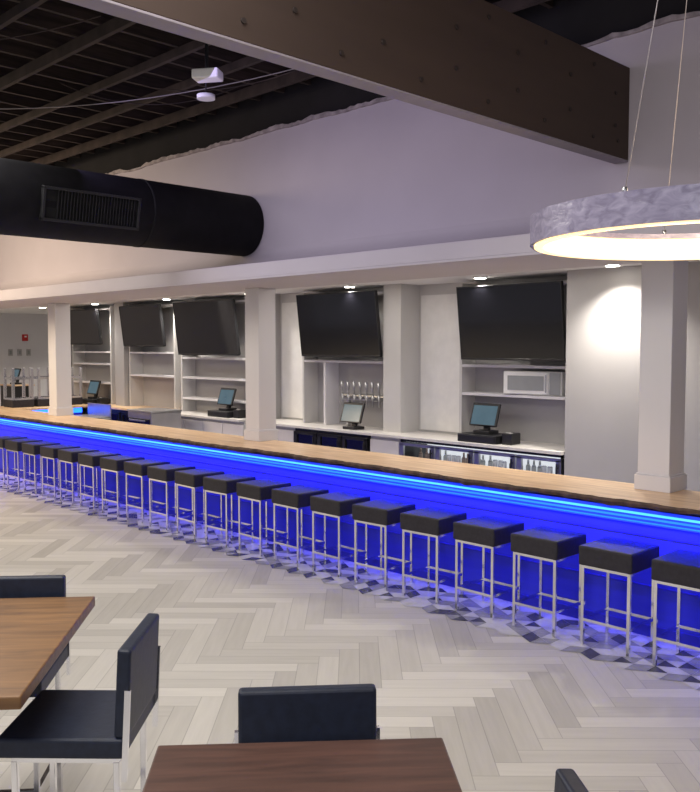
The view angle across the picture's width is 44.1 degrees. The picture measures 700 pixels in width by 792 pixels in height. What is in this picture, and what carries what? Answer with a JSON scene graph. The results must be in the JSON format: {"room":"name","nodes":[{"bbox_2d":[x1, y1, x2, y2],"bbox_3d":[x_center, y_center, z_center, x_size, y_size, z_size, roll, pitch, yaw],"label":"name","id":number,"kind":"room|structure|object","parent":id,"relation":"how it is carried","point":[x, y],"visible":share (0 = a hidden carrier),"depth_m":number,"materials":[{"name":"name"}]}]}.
{"room":"entertainment venue","nodes":[
{"label":"entertainment venue","id":0,"kind":"room"},
{"bbox_2d":[0,313,48,405],"bbox_3d":[-12.321,-1.766,20.201,17.000,5.750,0.150,-3,5,-45],"label":"wall","id":1,"kind":"structure","parent":0,"point":[12,325],"depth_m":23.57,"materials":[{"name":"white paint"}]},
{"bbox_2d":[0,223,699,299],"bbox_3d":[-2.916,-1.492,11.397,0.014,0.140,25.600,-3,5,-45],"label":"soffit","id":2,"kind":"structure","parent":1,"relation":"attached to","point":[514,244],"depth_m":8.62,"materials":[{"name":"paint"}]},
{"bbox_2d":[82,276,566,434],"bbox_3d":[-1.959,-0.184,15.466,0.150,3.150,14.080,-3,5,-45],"label":"wall","id":3,"kind":"structure","parent":0,"point":[447,288],"depth_m":12.34,"materials":[{"name":"grey paint"}]},
{"bbox_2d":[114,303,140,405],"bbox_3d":[-4.521,-0.314,17.661,0.400,3.150,0.350,-3,5,-45],"label":"column","id":4,"kind":"structure","parent":3,"relation":"attached to","point":[121,352],"depth_m":17.47,"materials":[{"name":"grey paint"}]},
{"bbox_2d":[275,294,280,418],"bbox_3d":[-1.409,-0.129,14.521,0.400,3.150,0.300,-3,5,-45],"label":"trim","id":5,"kind":"structure","parent":3,"relation":"attached to","point":[277,296],"depth_m":14.48,"materials":[{"name":"grey paint"}]},
{"bbox_2d":[282,302,302,417],"bbox_3d":[-0.850,-0.586,14.202,0.015,1.900,0.800,-3,5,-45],"label":"trim","id":6,"kind":"structure","parent":3,"relation":"attached to","point":[292,396],"depth_m":14.31,"materials":[{"name":"paint"}]},
{"bbox_2d":[296,290,382,356],"bbox_3d":[-0.130,-1.060,12.901,0.326,0.948,1.680,-3,5,-45],"label":"television","id":7,"kind":"object","parent":3,"relation":"attached to","point":[340,324],"visible":1,"depth_m":12.77,"materials":[{"name":"black plastic"}]},
{"bbox_2d":[383,284,419,432],"bbox_3d":[0.733,-0.002,12.360,0.400,3.150,0.330,-3,5,-45],"label":"column","id":8,"kind":"structure","parent":3,"relation":"attached to","point":[401,302],"depth_m":12.20,"materials":[{"name":"grey paint"}]},
{"bbox_2d":[421,294,459,432],"bbox_3d":[1.295,-0.458,12.038,0.015,1.900,0.800,-3,5,-45],"label":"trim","id":9,"kind":"structure","parent":3,"relation":"attached to","point":[440,338],"depth_m":12.07,"materials":[{"name":"paint"}]},
{"bbox_2d":[0,474,699,791],"bbox_3d":[-3.265,1.692,11.238,17.000,0.100,25.600,-3,5,-45],"label":"floor","id":10,"kind":"structure","parent":0,"point":[509,712],"depth_m":6.24,"materials":[{"name":"grey wood"}]},
{"bbox_2d":[0,384,34,405],"bbox_3d":[-8.093,0.389,21.032,0.560,1.350,0.800,-3,5,-45],"label":"stand","id":11,"kind":"object","parent":10,"relation":"on","point":[18,387],"visible":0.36,"depth_m":20.76,"materials":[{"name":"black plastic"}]},
{"bbox_2d":[0,575,69,791],"bbox_3d":[-1.662,1.491,4.169,0.500,1.134,0.531,0,3,-4],"label":"bar chair","id":12,"kind":"object","parent":10,"relation":"on","point":[29,586],"visible":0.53,"depth_m":4.35,"materials":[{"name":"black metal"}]},
{"bbox_2d":[0,596,94,709],"bbox_3d":[-1.656,1.560,3.697,0.870,1.050,1.240,0,3,-4],"label":"dining table","id":13,"kind":"object","parent":10,"relation":"on","point":[34,632],"visible":1,"depth_m":3.72,"materials":[{"name":"brown wood"}]},
{"bbox_2d":[32,408,81,414],"bbox_3d":[-6.237,0.758,17.609,1.380,1.014,0.618,-3,5,-45],"label":"countertop","id":14,"kind":"structure","parent":10,"relation":"on","point":[77,411],"depth_m":17.76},
{"bbox_2d":[0,404,87,409],"bbox_3d":[-6.223,0.220,17.591,1.460,0.050,0.900,-3,5,-45],"label":"countertop","id":15,"kind":"structure","parent":14,"relation":"on","point":[79,405],"depth_m":17.13,"materials":[{"name":"brown wood"}]},
{"bbox_2d":[3,368,33,407],"bbox_3d":[-6.592,-0.170,17.202,0.440,0.772,0.440,-3,5,-45],"label":"bar stool","id":16,"kind":"object","parent":15,"relation":"on","point":[12,402],"visible":1,"depth_m":17.14,"materials":[{"name":"metal"}]},
{"bbox_2d":[28,367,49,406],"bbox_3d":[-6.223,-0.191,17.567,0.440,0.772,0.440,-3,5,-45],"label":"bar stool","id":17,"kind":"object","parent":15,"relation":"on","point":[39,400],"visible":0.49,"depth_m":17.36,"materials":[{"name":"silver metal"}]},
{"bbox_2d":[71,367,82,404],"bbox_3d":[-5.853,-0.212,17.932,0.440,0.772,0.440,-3,5,-45],"label":"bar stool","id":18,"kind":"object","parent":15,"relation":"on","point":[76,399],"visible":0.48,"depth_m":17.91,"materials":[{"name":"silver metal"}]},
{"bbox_2d":[0,613,160,791],"bbox_3d":[-1.101,1.525,3.585,0.531,1.134,0.500,0,3,1],"label":"bar chair","id":19,"kind":"object","parent":10,"relation":"on","point":[58,726],"visible":0.98,"depth_m":3.43,"materials":[{"name":"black leather"}]},
{"bbox_2d":[73,403,111,419],"bbox_3d":[-5.075,0.739,16.716,0.550,1.160,0.900,-3,5,-45],"label":"bin","id":20,"kind":"object","parent":10,"relation":"on","point":[95,410],"visible":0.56,"depth_m":16.80,"materials":[{"name":"silver metal"}]},
{"bbox_2d":[82,407,121,420],"bbox_3d":[-5.362,0.708,18.346,0.638,1.020,2.880,-3,5,-45],"label":"cooler","id":21,"kind":"object","parent":10,"relation":"on","point":[115,414],"visible":0.12,"depth_m":17.29,"materials":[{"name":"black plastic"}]},
{"bbox_2d":[83,398,173,410],"bbox_3d":[-4.822,0.155,17.771,0.690,0.141,4.610,-3,5,-45],"label":"countertop","id":22,"kind":"structure","parent":21,"relation":"on","point":[113,406],"depth_m":17.35,"materials":[{"name":"brown wood"}]},
{"bbox_2d":[71,306,115,403],"bbox_3d":[-5.425,-0.885,18.599,0.310,2.040,1.700,-3,5,-45],"label":"shelf unit","id":23,"kind":"object","parent":22,"relation":"on","point":[97,362],"visible":0.59,"depth_m":18.73,"materials":[{"name":"grey paint"}]},
{"bbox_2d":[70,309,102,344],"bbox_3d":[-5.584,-1.465,18.407,0.313,0.740,1.300,-3,5,-45],"label":"television","id":24,"kind":"object","parent":23,"relation":"attached to","point":[85,327],"visible":0.81,"depth_m":18.25,"materials":[{"name":"black plastic"}]},
{"bbox_2d":[128,303,180,408],"bbox_3d":[-3.755,-0.786,16.913,0.310,2.040,1.650,-3,5,-45],"label":"shelf unit","id":25,"kind":"object","parent":22,"relation":"on","point":[154,372],"visible":0.61,"depth_m":17.13,"materials":[{"name":"grey paint"}]},
{"bbox_2d":[119,304,165,346],"bbox_3d":[-3.967,-1.358,16.775,0.317,0.800,1.450,-3,5,-45],"label":"television","id":26,"kind":"object","parent":25,"relation":"attached to","point":[141,325],"visible":1,"depth_m":16.65,"materials":[{"name":"black plastic"}]},
{"bbox_2d":[127,407,181,428],"bbox_3d":[-3.403,0.825,14.996,0.665,1.190,0.780,-3,5,-45],"label":"base cabinet","id":27,"kind":"object","parent":10,"relation":"on","point":[157,416],"visible":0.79,"depth_m":14.75,"materials":[{"name":"silver metal"}]},
{"bbox_2d":[127,407,181,412],"bbox_3d":[-3.387,0.245,14.978,0.620,0.030,0.780,-3,5,-45],"label":"countertop","id":28,"kind":"structure","parent":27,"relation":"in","point":[155,409],"depth_m":14.86,"materials":[{"name":"silver metal"}]},
{"bbox_2d":[181,416,245,435],"bbox_3d":[-2.375,0.883,15.370,0.565,1.020,2.280,-3,5,-45],"label":"base cabinet","id":29,"kind":"object","parent":10,"relation":"on","point":[190,423],"visible":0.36,"depth_m":14.93,"materials":[{"name":"grey paint"}]},
{"bbox_2d":[181,410,245,421],"bbox_3d":[-2.391,0.299,15.320,0.690,0.141,2.280,-3,5,-45],"label":"countertop","id":30,"kind":"structure","parent":29,"relation":"on","point":[196,414],"depth_m":14.85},
{"bbox_2d":[180,299,245,410],"bbox_3d":[-2.313,-0.700,15.459,0.310,2.040,2.050,-3,5,-45],"label":"shelf unit","id":31,"kind":"object","parent":30,"relation":"on","point":[203,377],"visible":0.42,"depth_m":15.81,"materials":[{"name":"grey paint"}]},
{"bbox_2d":[172,299,240,355],"bbox_3d":[-2.494,-1.201,15.285,0.327,0.958,1.800,-3,5,-45],"label":"television","id":32,"kind":"object","parent":31,"relation":"attached to","point":[206,327],"visible":1,"depth_m":15.15,"materials":[{"name":"black plastic"}]},
{"bbox_2d":[217,388,236,410],"bbox_3d":[-2.114,0.057,14.960,0.220,0.386,0.420,-3,5,-45],"label":"terminal","id":33,"kind":"object","parent":30,"relation":"on","point":[227,395],"visible":0.96,"depth_m":14.90,"materials":[{"name":"black plastic"}]},
{"bbox_2d":[276,426,294,441],"bbox_3d":[-1.018,0.964,14.001,0.565,1.020,0.980,-3,5,-45],"label":"base cabinet","id":34,"kind":"object","parent":10,"relation":"on","point":[284,433],"visible":0.1,"depth_m":13.57,"materials":[{"name":"grey paint"}]},
{"bbox_2d":[142,738,461,791],"bbox_3d":[-0.116,1.651,2.160,0.900,1.050,1.220,0,3,-3],"label":"dining table","id":35,"kind":"object","parent":10,"relation":"on","point":[412,764],"visible":1,"depth_m":2.57,"materials":[{"name":"brown wood"}]},
{"bbox_2d":[234,684,379,742],"bbox_3d":[-0.127,1.574,2.752,0.500,1.134,0.531,0,3,-4],"label":"bar chair","id":36,"kind":"object","parent":10,"relation":"on","point":[341,711],"visible":0.49,"depth_m":2.93,"materials":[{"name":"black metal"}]},
{"bbox_2d":[294,428,370,450],"bbox_3d":[-0.115,1.020,13.053,0.638,1.020,1.600,-3,5,-45],"label":"cooler","id":37,"kind":"object","parent":10,"relation":"on","point":[306,436],"visible":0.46,"depth_m":12.79,"materials":[{"name":"black metal"}]},
{"bbox_2d":[0,417,699,646],"bbox_3d":[-0.857,1.174,10.565,0.779,1.014,18.500,-3,5,-45],"label":"bar counter","id":38,"kind":"object","parent":10,"relation":"on","point":[670,531],"depth_m":8.41,"materials":[{"name":"blue"}]},
{"bbox_2d":[0,407,699,515],"bbox_3d":[-0.883,0.643,10.507,0.873,0.062,18.500,-3,5,-45],"label":"countertop","id":39,"kind":"structure","parent":38,"relation":"on","point":[612,493],"depth_m":8.84,"materials":[{"name":"brown wood"}]},
{"bbox_2d":[47,303,73,415],"bbox_3d":[-5.083,-0.638,15.148,0.320,1.952,0.320,-3,5,-45],"label":"column","id":40,"kind":"structure","parent":39,"relation":"on","point":[59,338],"depth_m":15.05,"materials":[{"name":"white paint"}]},
{"bbox_2d":[244,288,277,441],"bbox_3d":[-1.158,-0.405,11.188,0.320,1.952,0.320,-3,5,-45],"label":"column","id":41,"kind":"structure","parent":39,"relation":"on","point":[260,347],"depth_m":11.08,"materials":[{"name":"white paint"}]},
{"bbox_2d":[634,260,688,492],"bbox_3d":[2.655,-0.179,7.342,0.320,1.952,0.320,-3,5,-45],"label":"column","id":42,"kind":"structure","parent":39,"relation":"on","point":[664,283],"depth_m":7.24,"materials":[{"name":"white paint"}]},
{"bbox_2d":[0,418,699,532],"bbox_3d":[-1.129,0.748,10.270,0.005,0.115,18.500,-3,5,-45],"label":"diffuser","id":43,"kind":"object","parent":38,"relation":"attached to","point":[634,516],"depth_m":8.59,"materials":[{"name":"plastic"}]},
{"bbox_2d":[370,436,400,454],"bbox_3d":[0.677,1.064,12.290,0.565,1.020,0.560,-3,5,-45],"label":"base cabinet","id":44,"kind":"object","parent":10,"relation":"on","point":[386,445],"visible":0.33,"depth_m":12.07,"materials":[{"name":"grey paint"}]},
{"bbox_2d":[399,439,563,474],"bbox_3d":[1.763,1.131,11.158,0.638,1.020,2.540,-3,5,-45],"label":"cooler","id":45,"kind":"object","parent":10,"relation":"on","point":[517,459],"visible":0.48,"depth_m":11.02,"materials":[{"name":"black metal"}]},
{"bbox_2d":[276,418,564,454],"bbox_3d":[0.651,0.480,12.251,0.690,0.141,5.770,-3,5,-45],"label":"countertop","id":46,"kind":"structure","parent":45,"relation":"on","point":[525,446],"depth_m":11.37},
{"bbox_2d":[302,290,383,427],"bbox_3d":[-0.005,-0.563,13.131,0.310,2.040,1.810,-3,5,-45],"label":"shelf unit","id":47,"kind":"object","parent":46,"relation":"on","point":[322,377],"visible":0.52,"depth_m":13.38,"materials":[{"name":"grey paint"}]},
{"bbox_2d":[340,402,364,429],"bbox_3d":[0.052,0.291,12.682,0.220,0.386,0.420,-3,5,-45],"label":"terminal","id":48,"kind":"object","parent":46,"relation":"on","point":[352,413],"visible":1,"depth_m":12.64,"materials":[{"name":"black plastic"}]},
{"bbox_2d":[341,381,382,425],"bbox_3d":[0.240,0.130,12.901,0.172,0.681,1.040,-3,5,-45],"label":"tap tower","id":49,"kind":"object","parent":46,"relation":"on","point":[348,397],"visible":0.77,"depth_m":12.89,"materials":[{"name":"silver metal"}]},
{"bbox_2d":[469,402,500,434],"bbox_3d":[1.741,0.285,11.072,0.220,0.386,0.420,-3,5,-45],"label":"terminal","id":50,"kind":"object","parent":46,"relation":"on","point":[486,415],"visible":1,"depth_m":11.03,"materials":[{"name":"black plastic"}]},
{"bbox_2d":[502,432,520,444],"bbox_3d":[2.001,0.525,10.738,0.200,0.147,0.150,-3,5,-45],"label":"receipt printer","id":51,"kind":"object","parent":46,"relation":"on","point":[508,438],"visible":1,"depth_m":10.67,"materials":[{"name":"black plastic"}]},
{"bbox_2d":[459,279,566,444],"bbox_3d":[2.186,-0.433,10.921,0.310,2.040,1.780,-3,5,-45],"label":"shelf unit","id":52,"kind":"object","parent":46,"relation":"on","point":[538,418],"visible":0.42,"depth_m":11.16,"materials":[{"name":"grey paint"}]},
{"bbox_2d":[456,281,565,360],"bbox_3d":[2.023,-0.912,10.731,0.325,0.939,1.540,-3,5,-45],"label":"television","id":53,"kind":"object","parent":52,"relation":"attached to","point":[517,321],"visible":0.94,"depth_m":10.62,"materials":[{"name":"black plastic"}]},
{"bbox_2d":[504,371,565,395],"bbox_3d":[2.296,-0.161,10.747,0.800,0.290,0.250,3,4,40],"label":"microwave","id":54,"kind":"object","parent":52,"relation":"on","point":[548,383],"visible":0.97,"depth_m":10.65,"materials":[{"name":"silver metal"}]},
{"bbox_2d":[554,768,588,791],"bbox_3d":[0.375,1.608,2.179,0.531,1.134,0.500,0,3,-4],"label":"bar chair","id":55,"kind":"object","parent":10,"relation":"on","point":[566,780],"visible":1,"depth_m":2.33,"materials":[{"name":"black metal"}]},
{"bbox_2d":[0,16,699,281],"bbox_3d":[-2.075,-2.450,12.174,0.150,1.940,25.600,-3,5,-45],"label":"wall","id":56,"kind":"structure","parent":0,"point":[393,166],"depth_m":9.32,"materials":[{"name":"paint"}]},
{"bbox_2d":[0,158,263,255],"bbox_3d":[-4.556,-2.045,8.187,8.990,0.800,0.861,-3,5,-45],"label":"air duct","id":57,"kind":"object","parent":56,"relation":"attached to","point":[37,200],"visible":1,"depth_m":9.74,"materials":[{"name":"metal"}]},
{"bbox_2d":[39,185,141,230],"bbox_3d":[-2.803,-2.037,9.411,1.150,0.363,0.132,-3,5,-45],"label":"air register","id":58,"kind":"object","parent":57,"relation":"attached to","point":[58,204],"depth_m":9.39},
{"bbox_2d":[0,217,529,290],"bbox_3d":[-2.519,-1.683,11.778,1.099,0.475,25.600,-3,5,-45],"label":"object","id":59,"kind":"structure","parent":56,"relation":"attached to","point":[517,226],"depth_m":10.29,"materials":[{"name":"paint"}]},
{"bbox_2d":[0,252,641,308],"bbox_3d":[-2.467,-1.436,11.845,1.275,0.024,25.600,-3,5,-45],"label":"soffit","id":60,"kind":"structure","parent":56,"relation":"attached to","point":[528,261],"depth_m":9.16,"materials":[{"name":"paint"}]},
{"bbox_2d":[62,0,629,163],"bbox_3d":[-0.536,-2.272,4.681,8.190,0.804,0.162,-3,5,-45],"label":"ceiling beam","id":61,"kind":"structure","parent":56,"relation":"attached to","point":[481,62],"depth_m":5.70,"materials":[{"name":"wood"}]},
{"bbox_2d":[105,11,699,174],"bbox_3d":[-2.104,-3.419,12.017,0.030,0.088,25.300,-3,5,-45],"label":"trim","id":62,"kind":"structure","parent":56,"relation":"attached to","point":[674,17],"depth_m":10.04,"materials":[{"name":"paint"}]},
{"bbox_2d":[0,475,699,689],"bbox_3d":[-1.311,1.714,9.952,0.746,0.001,18.833,-3,5,-45],"label":"floor","id":63,"kind":"structure","parent":0,"point":[447,602],"depth_m":7.88,"materials":[{"name":"tile"}]},
{"bbox_2d":[0,435,27,485],"bbox_3d":[-5.663,1.066,14.393,0.440,0.772,0.440,3,5,43],"label":"bar stool","id":64,"kind":"object","parent":63,"relation":"on","point":[2,438],"visible":0.62,"depth_m":14.29,"materials":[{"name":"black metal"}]},
{"bbox_2d":[5,438,42,489],"bbox_3d":[-5.248,1.092,13.948,0.440,0.772,0.440,3,5,43],"label":"bar stool","id":65,"kind":"object","parent":63,"relation":"on","point":[14,445],"visible":0.76,"depth_m":13.85,"materials":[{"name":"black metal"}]},
{"bbox_2d":[22,441,60,494],"bbox_3d":[-4.817,1.117,13.518,0.440,0.772,0.440,-3,5,-44],"label":"bar stool","id":66,"kind":"object","parent":63,"relation":"on","point":[30,448],"visible":0.7,"depth_m":13.41,"materials":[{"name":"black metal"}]},
{"bbox_2d":[40,444,79,499],"bbox_3d":[-4.380,1.142,13.095,0.440,0.772,0.440,3,5,45],"label":"bar stool","id":67,"kind":"object","parent":63,"relation":"on","point":[50,451],"visible":0.74,"depth_m":13.02,"materials":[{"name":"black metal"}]},
{"bbox_2d":[58,447,98,505],"bbox_3d":[-3.963,1.168,12.652,0.440,0.772,0.440,-3,5,-44],"label":"bar stool","id":68,"kind":"object","parent":63,"relation":"on","point":[70,456],"visible":0.79,"depth_m":12.55,"materials":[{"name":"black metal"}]},
{"bbox_2d":[78,451,120,510],"bbox_3d":[-3.534,1.194,12.220,0.440,0.772,0.440,-3,5,-44],"label":"bar stool","id":69,"kind":"object","parent":63,"relation":"on","point":[89,459],"visible":0.7,"depth_m":12.11,"materials":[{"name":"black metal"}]},
{"bbox_2d":[100,455,144,516],"bbox_3d":[-3.099,1.219,11.794,0.440,0.772,0.440,3,5,44],"label":"bar stool","id":70,"kind":"object","parent":63,"relation":"on","point":[111,463],"visible":0.62,"depth_m":11.65,"materials":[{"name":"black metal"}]},
{"bbox_2d":[124,459,169,523],"bbox_3d":[-2.662,1.244,11.371,0.440,0.772,0.440,3,5,45],"label":"bar stool","id":71,"kind":"object","parent":63,"relation":"on","point":[138,468],"visible":0.72,"depth_m":11.24,"materials":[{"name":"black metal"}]},
{"bbox_2d":[147,463,195,531],"bbox_3d":[-2.250,1.270,10.923,0.440,0.772,0.440,-3,5,-45],"label":"bar stool","id":72,"kind":"object","parent":63,"relation":"on","point":[165,473],"visible":0.7,"depth_m":10.81,"materials":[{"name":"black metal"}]},
{"bbox_2d":[175,468,224,538],"bbox_3d":[-1.820,1.296,10.492,0.440,0.772,0.440,-3,5,-42],"label":"bar stool","id":73,"kind":"object","parent":63,"relation":"on","point":[192,478],"visible":0.7,"depth_m":10.38,"materials":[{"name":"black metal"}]},
{"bbox_2d":[203,473,255,547],"bbox_3d":[-1.398,1.321,10.054,0.440,0.772,0.440,3,5,43],"label":"bar stool","id":74,"kind":"object","parent":63,"relation":"on","point":[223,484],"visible":0.87,"depth_m":9.96,"materials":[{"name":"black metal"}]},
{"bbox_2d":[236,479,290,556],"bbox_3d":[-0.958,1.346,9.633,0.440,0.772,0.440,-3,5,-43],"label":"bar stool","id":75,"kind":"object","parent":63,"relation":"on","point":[260,490],"visible":0.84,"depth_m":9.53,"materials":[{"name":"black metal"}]},
{"bbox_2d":[272,485,328,567],"bbox_3d":[-0.529,1.371,9.202,0.440,0.772,0.440,-3,5,-44],"label":"bar stool","id":76,"kind":"object","parent":63,"relation":"on","point":[297,497],"visible":0.83,"depth_m":9.10,"materials":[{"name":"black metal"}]},
{"bbox_2d":[310,491,369,578],"bbox_3d":[-0.098,1.397,8.772,0.440,0.772,0.440,-3,5,-44],"label":"bar stool","id":77,"kind":"object","parent":63,"relation":"on","point":[339,504],"visible":0.85,"depth_m":8.66,"materials":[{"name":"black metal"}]},
{"bbox_2d":[352,499,415,590],"bbox_3d":[0.327,1.422,8.336,0.440,0.772,0.440,3,5,43],"label":"bar stool","id":78,"kind":"object","parent":63,"relation":"on","point":[384,513],"visible":0.87,"depth_m":8.23,"materials":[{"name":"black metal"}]},
{"bbox_2d":[400,507,466,604],"bbox_3d":[0.761,1.448,7.911,0.440,0.772,0.440,3,5,43],"label":"bar stool","id":79,"kind":"object","parent":63,"relation":"on","point":[430,522],"visible":0.93,"depth_m":7.80,"materials":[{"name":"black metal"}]},
{"bbox_2d":[453,515,523,619],"bbox_3d":[1.196,1.473,7.485,0.440,0.772,0.440,-3,5,-44],"label":"bar stool","id":80,"kind":"object","parent":63,"relation":"on","point":[492,533],"visible":0.9,"depth_m":7.38,"materials":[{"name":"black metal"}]},
{"bbox_2d":[511,526,585,638],"bbox_3d":[1.610,1.499,7.038,0.440,0.772,0.440,-3,5,-44],"label":"bar stool","id":81,"kind":"object","parent":63,"relation":"on","point":[554,545],"visible":0.85,"depth_m":6.93,"materials":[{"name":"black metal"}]},
{"bbox_2d":[579,537,658,657],"bbox_3d":[2.053,1.523,6.621,0.440,0.772,0.440,-3,5,-44],"label":"bar stool","id":82,"kind":"object","parent":63,"relation":"on","point":[627,558],"visible":0.88,"depth_m":6.51,"materials":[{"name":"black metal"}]},
{"bbox_2d":[651,550,699,665],"bbox_3d":[2.457,1.549,6.191,0.440,0.772,0.440,-3,5,-45],"label":"bar stool","id":83,"kind":"object","parent":63,"relation":"on","point":[680,569],"visible":1,"depth_m":6.14,"materials":[{"name":"black leather"}]},
{"bbox_2d":[0,260,699,313],"bbox_3d":[0.381,-1.764,14.649,6.740,0.100,25.600,-3,5,-45],"label":"ceiling","id":84,"kind":"structure","parent":0,"point":[552,272],"depth_m":12.57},
{"bbox_2d":[54,0,699,173],"bbox_3d":[-2.053,-3.794,12.116,0.090,0.750,25.600,-3,5,-45],"label":"wall","id":85,"kind":"structure","parent":0,"point":[582,22],"depth_m":10.64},
{"bbox_2d":[564,261,699,491],"bbox_3d":[5.547,0.289,7.433,0.800,3.150,7.920,-3,5,-45],"label":"wall","id":86,"kind":"structure","parent":0,"point":[603,316],"depth_m":9.53,"materials":[{"name":"grey paint"}]},
{"bbox_3d":[-5.398,-4.024,8.787,11.000,0.100,25.600,-3,5,-45],"label":"ceiling","id":87,"kind":"structure","parent":0,"visible":0},
{"bbox_2d":[0,145,66,161],"bbox_3d":[-8.307,-3.977,11.486,9.650,0.310,0.050,-3,5,-45],"label":"joist","id":88,"kind":"object","parent":87,"relation":"attached to","point":[29,153],"visible":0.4,"depth_m":14.42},
{"bbox_2d":[0,138,80,157],"bbox_3d":[-7.970,-3.957,11.146,9.650,0.310,0.050,-3,5,-45],"label":"joist","id":89,"kind":"object","parent":87,"relation":"attached to","point":[3,142],"visible":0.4,"depth_m":14.01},
{"bbox_2d":[0,131,94,153],"bbox_3d":[-7.632,-3.937,10.805,9.650,0.310,0.050,-3,5,-45],"label":"joist","id":90,"kind":"object","parent":87,"relation":"attached to","point":[5,135],"visible":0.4,"depth_m":13.57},
{"bbox_2d":[0,122,109,148],"bbox_3d":[-7.295,-3.917,10.465,9.650,0.310,0.050,-3,5,-45],"label":"joist","id":91,"kind":"object","parent":87,"relation":"attached to","point":[19,129],"visible":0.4,"depth_m":13.11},
{"bbox_2d":[0,112,124,143],"bbox_3d":[-6.957,-3.897,10.124,9.650,0.310,0.050,-3,5,-45],"label":"joist","id":92,"kind":"object","parent":87,"relation":"attached to","point":[34,123],"visible":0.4,"depth_m":12.67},
{"bbox_2d":[0,102,141,138],"bbox_3d":[-6.619,-3.877,9.783,9.650,0.310,0.050,-3,5,-45],"label":"joist","id":93,"kind":"object","parent":87,"relation":"attached to","point":[50,117],"visible":0.4,"depth_m":12.27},
{"bbox_2d":[0,92,158,132],"bbox_3d":[-6.282,-3.857,9.443,9.650,0.310,0.050,-3,5,-45],"label":"joist","id":94,"kind":"object","parent":87,"relation":"attached to","point":[7,98],"visible":0.4,"depth_m":11.83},
{"bbox_2d":[0,83,176,127],"bbox_3d":[-5.944,-3.837,9.102,9.650,0.310,0.050,-3,5,-45],"label":"joist","id":95,"kind":"object","parent":87,"relation":"attached to","point":[17,89],"visible":0.4,"depth_m":11.43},
{"bbox_2d":[0,67,195,120],"bbox_3d":[-5.606,-3.817,8.762,9.650,0.310,0.050,-3,5,-45],"label":"joist","id":96,"kind":"object","parent":87,"relation":"attached to","point":[38,81],"visible":0.4,"depth_m":10.94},
{"bbox_2d":[0,52,215,114],"bbox_3d":[-5.269,-3.797,8.421,9.650,0.310,0.050,-3,5,-45],"label":"joist","id":97,"kind":"object","parent":87,"relation":"attached to","point":[9,61],"visible":0.4,"depth_m":10.47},
{"bbox_2d":[0,36,237,107],"bbox_3d":[-4.931,-3.776,8.080,9.650,0.310,0.050,-3,5,-45],"label":"joist","id":98,"kind":"object","parent":87,"relation":"attached to","point":[8,46],"visible":0.4,"depth_m":9.99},
{"bbox_2d":[0,22,260,100],"bbox_3d":[-4.593,-3.756,7.740,9.650,0.310,0.050,-3,5,-45],"label":"joist","id":99,"kind":"object","parent":87,"relation":"attached to","point":[47,39],"visible":0.4,"depth_m":9.60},
{"bbox_2d":[0,0,284,92],"bbox_3d":[-4.256,-3.736,7.399,9.650,0.310,0.050,-3,5,-45],"label":"joist","id":100,"kind":"object","parent":87,"relation":"attached to","point":[37,18],"visible":0.4,"depth_m":9.23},
{"bbox_2d":[9,0,310,84],"bbox_3d":[-3.918,-3.716,7.059,9.650,0.310,0.050,-3,5,-45],"label":"joist","id":101,"kind":"object","parent":87,"relation":"attached to","point":[59,7],"visible":0.4,"depth_m":8.90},
{"bbox_3d":[-8.983,-4.017,12.168,9.650,0.310,0.050,-3,5,-45],"label":"joist","id":102,"kind":"object","parent":87,"relation":"attached to","visible":0},
{"bbox_2d":[0,0,47,29],"bbox_3d":[-6.902,-3.800,11.890,0.050,0.090,18.900,-3,5,-45],"label":"girder","id":103,"kind":"object","parent":102,"relation":"attached to","point":[25,6],"visible":1,"depth_m":8.00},
{"bbox_2d":[0,17,135,90],"bbox_3d":[-6.333,-3.819,12.452,0.050,0.120,18.900,-3,5,-45],"label":"girder","id":104,"kind":"object","parent":102,"relation":"attached to","point":[115,25],"visible":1,"depth_m":9.02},
{"bbox_2d":[0,69,292,108],"bbox_3d":[-3.324,-3.457,9.890,6.020,0.310,0.012,1,3,11],"label":"wire","id":105,"kind":"object","parent":104,"relation":"hanging from","point":[289,69],"visible":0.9,"depth_m":9.67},
{"bbox_2d":[0,40,209,132],"bbox_3d":[-5.693,-3.871,13.083,0.050,0.090,18.900,-3,5,-45],"label":"girder","id":106,"kind":"object","parent":102,"relation":"attached to","point":[194,45],"visible":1,"depth_m":10.13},
{"bbox_2d":[0,56,263,157],"bbox_3d":[-5.196,-3.900,13.575,0.050,0.090,18.900,-3,5,-45],"label":"girder","id":107,"kind":"object","parent":102,"relation":"attached to","point":[247,61],"visible":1,"depth_m":11.31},
{"bbox_2d":[30,0,549,164],"bbox_3d":[-4.698,-3.914,14.067,0.050,0.120,18.900,-3,5,-45],"label":"girder","id":108,"kind":"object","parent":102,"relation":"attached to","point":[511,6],"visible":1,"depth_m":11.21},
{"bbox_3d":[0.471,-3.436,2.632,9.650,0.350,0.050,-3,5,-45],"label":"joist","id":109,"kind":"object","parent":87,"relation":"attached to","visible":0},
{"bbox_2d":[530,0,699,259],"bbox_3d":[1.541,-1.984,3.637,1.501,2.666,1.502,-3,5,-45],"label":"ring pendant light","id":110,"kind":"object","parent":109,"relation":"hanging from","point":[575,228],"visible":1,"depth_m":3.41,"materials":[{"name":"silver metal"}]},
{"bbox_2d":[534,220,699,259],"bbox_3d":[1.540,-0.705,3.712,1.466,0.104,1.466,-3,5,-45],"label":"diffuser","id":111,"kind":"object","parent":110,"relation":"attached to","point":[582,239],"depth_m":4.32,"materials":[{"name":"plastic"}]},
{"bbox_3d":[-3.243,-3.676,6.377,9.650,0.310,0.050,-3,5,-45],"label":"joist","id":112,"kind":"object","parent":87,"relation":"attached to","visible":0},
{"bbox_2d":[192,43,222,82],"bbox_3d":[-1.349,-3.334,8.176,0.260,0.685,0.180,1,3,11],"label":"ceiling device","id":113,"kind":"object","parent":112,"relation":"hanging from","point":[200,75],"visible":0.93,"depth_m":8.12,"materials":[{"name":"white plastic"}]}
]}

